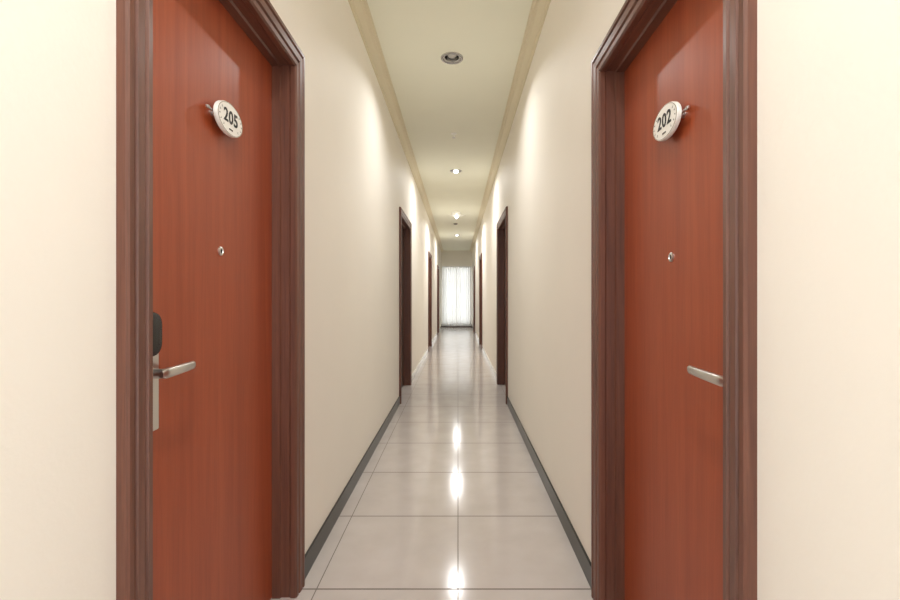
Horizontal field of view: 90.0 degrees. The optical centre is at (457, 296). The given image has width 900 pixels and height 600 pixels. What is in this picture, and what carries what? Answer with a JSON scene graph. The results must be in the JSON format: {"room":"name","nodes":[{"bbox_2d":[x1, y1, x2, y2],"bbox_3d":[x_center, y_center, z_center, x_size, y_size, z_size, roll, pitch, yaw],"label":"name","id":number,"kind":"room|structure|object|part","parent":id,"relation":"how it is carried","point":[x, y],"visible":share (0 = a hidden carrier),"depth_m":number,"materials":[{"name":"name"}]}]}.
{"room":"hotel corridor","nodes":[
{"label":"hotel corridor","id":0,"kind":"room"},
{"bbox_2d":[0,0,440,599],"bbox_3d":[-0.713,-0.315,8.125,0.160,2.930,18.250,0,0,0],"label":"wall","id":1,"kind":"structure","parent":0,"point":[58,57],"depth_m":0.79,"materials":[{"name":"beige paint"}]},
{"bbox_2d":[116,0,304,599],"bbox_3d":[-0.683,0.092,1.317,0.144,2.115,0.967,0,0,0],"label":"frame","id":2,"kind":"object","parent":1,"relation":"attached to","point":[259,20],"visible":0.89,"depth_m":0.91,"materials":[{"name":"brown wood"}]},
{"bbox_2d":[153,0,271,599],"bbox_3d":[-0.698,0.127,1.317,0.109,2.034,0.817,0,0,0],"label":"leaf","id":3,"kind":"object","parent":1,"relation":"attached to","point":[212,189],"depth_m":1.29,"materials":[{"name":"brown wood"}]},
{"bbox_3d":[-0.677,0.169,1.047,0.066,0.276,0.158,0,0,0],"label":"door handle","id":4,"kind":"part","parent":3,"relation":"part of","materials":[{"name":"silver metal"}]},
{"bbox_3d":[-0.653,0.170,1.060,0.019,0.025,0.132,0,0,0],"label":"lever","id":5,"kind":"part","parent":3,"relation":"part of","materials":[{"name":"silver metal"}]},
{"bbox_2d":[218,247,223,255],"bbox_3d":[-0.708,-0.137,1.344,0.005,0.027,0.027,0,0,0],"label":"peephole","id":6,"kind":"object","parent":3,"relation":"attached to","point":[220,249],"visible":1,"depth_m":1.34,"materials":[{"name":"silver metal"}]},
{"bbox_2d":[205,100,242,137],"bbox_3d":[-0.694,-0.530,1.345,0.032,0.095,0.204,0,0,0],"label":"number sign","id":7,"kind":"object","parent":3,"relation":"attached to","point":[226,116],"visible":1,"depth_m":1.33,"materials":[{"name":"white ceramic"}]},
{"bbox_2d":[305,325,441,578],"bbox_3d":[-0.628,1.107,8.125,0.010,0.085,18.250,0,0,0],"label":"baseboard","id":8,"kind":"structure","parent":1,"relation":"attached to","point":[322,535],"depth_m":2.49,"materials":[{"name":"tile"}]},
{"bbox_2d":[348,0,443,252],"bbox_3d":[-0.590,-1.742,8.125,0.086,0.075,18.250,0,0,0],"label":"trim","id":9,"kind":"structure","parent":1,"relation":"attached to","point":[360,9],"depth_m":3.69,"materials":[{"name":"paint"}]},
{"bbox_2d":[401,227,402,387],"bbox_3d":[-0.731,0.124,5.385,0.042,2.039,0.950,0,0,0],"label":"leaf","id":10,"kind":"object","parent":1,"relation":"attached to","point":[401,227],"visible":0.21,"depth_m":5.66,"materials":[{"name":"brown wood"}]},
{"bbox_2d":[399,207,411,403],"bbox_3d":[-0.683,0.090,5.385,0.144,2.120,1.100,0,0,0],"label":"frame","id":11,"kind":"object","parent":1,"relation":"attached to","point":[404,222],"visible":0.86,"depth_m":5.85,"materials":[{"name":"brown wood"}]},
{"bbox_2d":[428,251,431,346],"bbox_3d":[-0.683,0.090,10.025,0.144,2.120,1.020,0,0,0],"label":"frame","id":12,"kind":"object","parent":1,"relation":"attached to","point":[429,254],"visible":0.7,"depth_m":10.45,"materials":[{"name":"brown wood"}]},
{"bbox_2d":[437,265,438,334],"bbox_3d":[-0.683,0.090,14.100,0.144,2.120,0.970,0,0,0],"label":"frame","id":13,"kind":"object","parent":1,"relation":"attached to","point":[437,265],"visible":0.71,"depth_m":13.62,"materials":[{"name":"brown wood"}]},
{"bbox_2d":[270,327,592,599],"bbox_3d":[-0.050,1.200,8.200,1.487,0.100,18.700,0,0,0],"label":"floor","id":14,"kind":"structure","parent":0,"point":[451,502],"depth_m":2.41,"materials":[{"name":"tile"}]},
{"bbox_2d":[367,0,532,250],"bbox_3d":[-0.050,-1.840,8.125,1.487,0.120,18.550,0,0,0],"label":"ceiling","id":15,"kind":"structure","parent":0,"point":[437,99],"depth_m":3.77,"materials":[{"name":"paint"}]},
{"bbox_2d":[441,52,462,63],"bbox_3d":[-0.045,-1.821,3.350,0.168,0.098,0.168,0,0,0],"label":"recessed light","id":16,"kind":"object","parent":15,"relation":"in","point":[448,57],"visible":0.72,"depth_m":3.36,"materials":[{"name":"silver metal"}]},
{"bbox_2d":[450,169,461,172],"bbox_3d":[-0.030,-1.810,6.350,0.168,0.120,0.168,0,0,0],"label":"recessed light","id":17,"kind":"object","parent":15,"relation":"in","point":[452,170],"visible":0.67,"depth_m":6.33,"materials":[{"name":"silver metal"}]},
{"bbox_2d":[448,211,464,218],"bbox_3d":[-0.030,-1.705,9.450,0.360,0.150,0.316,0,0,0],"label":"ceiling lamp","id":18,"kind":"object","parent":15,"relation":"attached to","point":[455,215],"depth_m":9.43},
{"bbox_2d":[441,251,471,323],"bbox_3d":[-0.050,-0.315,17.325,1.487,2.930,0.150,0,0,0],"label":"wall","id":19,"kind":"structure","parent":0,"point":[448,258],"depth_m":17.25,"materials":[{"name":"beige paint"}]},
{"bbox_2d":[441,324,471,326],"bbox_3d":[-0.050,1.100,17.244,1.167,0.100,0.012,0,0,0],"label":"baseboard","id":20,"kind":"structure","parent":19,"relation":"attached to","point":[441,324],"depth_m":17.24,"materials":[{"name":"grey"}]},
{"bbox_2d":[442,266,471,325],"bbox_3d":[-0.050,-0.032,17.160,1.130,2.284,0.068,0,0,0],"label":"sheer curtain","id":21,"kind":"object","parent":19,"relation":"hanging from","point":[456,280],"visible":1,"depth_m":17.16,"materials":[{"name":"fabric"}]},
{"bbox_3d":[-0.333,-0.020,17.160,0.565,2.260,0.068,0,0,0],"label":"panel","id":22,"kind":"part","parent":21,"relation":"part of","materials":[{"name":"fabric"}]},
{"bbox_3d":[-0.050,-1.160,17.160,1.130,0.028,0.028,0,0,0],"label":"rod","id":23,"kind":"part","parent":21,"relation":"part of","materials":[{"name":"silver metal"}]},
{"bbox_3d":[0.235,-0.020,17.160,0.560,2.260,0.068,0,0,0],"label":"panel","id":24,"kind":"part","parent":21,"relation":"part of","materials":[{"name":"fabric"}]},
{"bbox_2d":[472,0,899,599],"bbox_3d":[0.614,-0.315,8.125,0.160,2.930,18.250,0,0,0],"label":"wall","id":25,"kind":"structure","parent":0,"point":[828,71],"depth_m":0.71,"materials":[{"name":"beige paint"}]},
{"bbox_2d":[473,266,474,333],"bbox_3d":[0.584,0.090,14.525,0.144,2.120,1.020,0,0,0],"label":"frame","id":26,"kind":"object","parent":25,"relation":"attached to","point":[474,266],"visible":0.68,"depth_m":14.02,"materials":[{"name":"brown wood"}]},
{"bbox_2d":[479,253,481,348],"bbox_3d":[0.584,0.090,10.400,0.144,2.120,1.070,0,0,0],"label":"frame","id":27,"kind":"object","parent":25,"relation":"attached to","point":[480,256],"visible":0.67,"depth_m":10.86,"materials":[{"name":"brown wood"}]},
{"bbox_2d":[497,206,507,403],"bbox_3d":[0.584,0.090,5.400,0.144,2.120,1.170,0,0,0],"label":"frame","id":28,"kind":"object","parent":25,"relation":"attached to","point":[502,223],"visible":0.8,"depth_m":5.90,"materials":[{"name":"brown wood"}]},
{"bbox_2d":[505,228,505,385],"bbox_3d":[0.632,0.124,5.400,0.042,2.039,1.020,0,0,0],"label":"leaf","id":29,"kind":"object","parent":25,"relation":"attached to","point":[505,228],"visible":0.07,"depth_m":5.79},
{"bbox_2d":[470,0,550,251],"bbox_3d":[0.491,-1.742,8.125,0.086,0.075,18.250,0,0,0],"label":"trim","id":30,"kind":"structure","parent":25,"relation":"attached to","point":[539,8],"depth_m":3.69,"materials":[{"name":"paint"}]},
{"bbox_2d":[472,326,590,587],"bbox_3d":[0.529,1.107,8.125,0.010,0.085,18.250,0,0,0],"label":"baseboard","id":31,"kind":"structure","parent":25,"relation":"attached to","point":[584,561],"depth_m":2.42,"materials":[{"name":"tile"}]},
{"bbox_2d":[625,0,722,599],"bbox_3d":[0.599,0.154,1.269,0.109,1.979,0.782,0,0,0],"label":"leaf","id":32,"kind":"object","parent":25,"relation":"attached to","point":[674,186],"depth_m":1.26,"materials":[{"name":"brown wood"}]},
{"bbox_2d":[668,252,673,261],"bbox_3d":[0.609,-0.114,1.287,0.005,0.027,0.027,0,0,0],"label":"peephole","id":33,"kind":"object","parent":32,"relation":"attached to","point":[671,255],"visible":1,"depth_m":1.28,"materials":[{"name":"silver metal"}]},
{"bbox_2d":[653,101,689,140],"bbox_3d":[0.595,-0.492,1.265,0.032,0.095,0.204,0,0,0],"label":"number sign","id":34,"kind":"object","parent":32,"relation":"attached to","point":[668,118],"visible":1,"depth_m":1.24,"materials":[{"name":"white ceramic"}]},
{"bbox_3d":[0.578,0.175,1.000,0.066,0.276,0.189,0,0,0],"label":"door handle","id":35,"kind":"part","parent":32,"relation":"part of","materials":[{"name":"silver metal"}]},
{"bbox_2d":[591,0,756,599],"bbox_3d":[0.584,0.120,1.269,0.144,2.060,0.932,0,0,0],"label":"frame","id":36,"kind":"object","parent":25,"relation":"attached to","point":[636,21],"visible":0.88,"depth_m":1.29,"materials":[{"name":"brown wood"}]}
]}

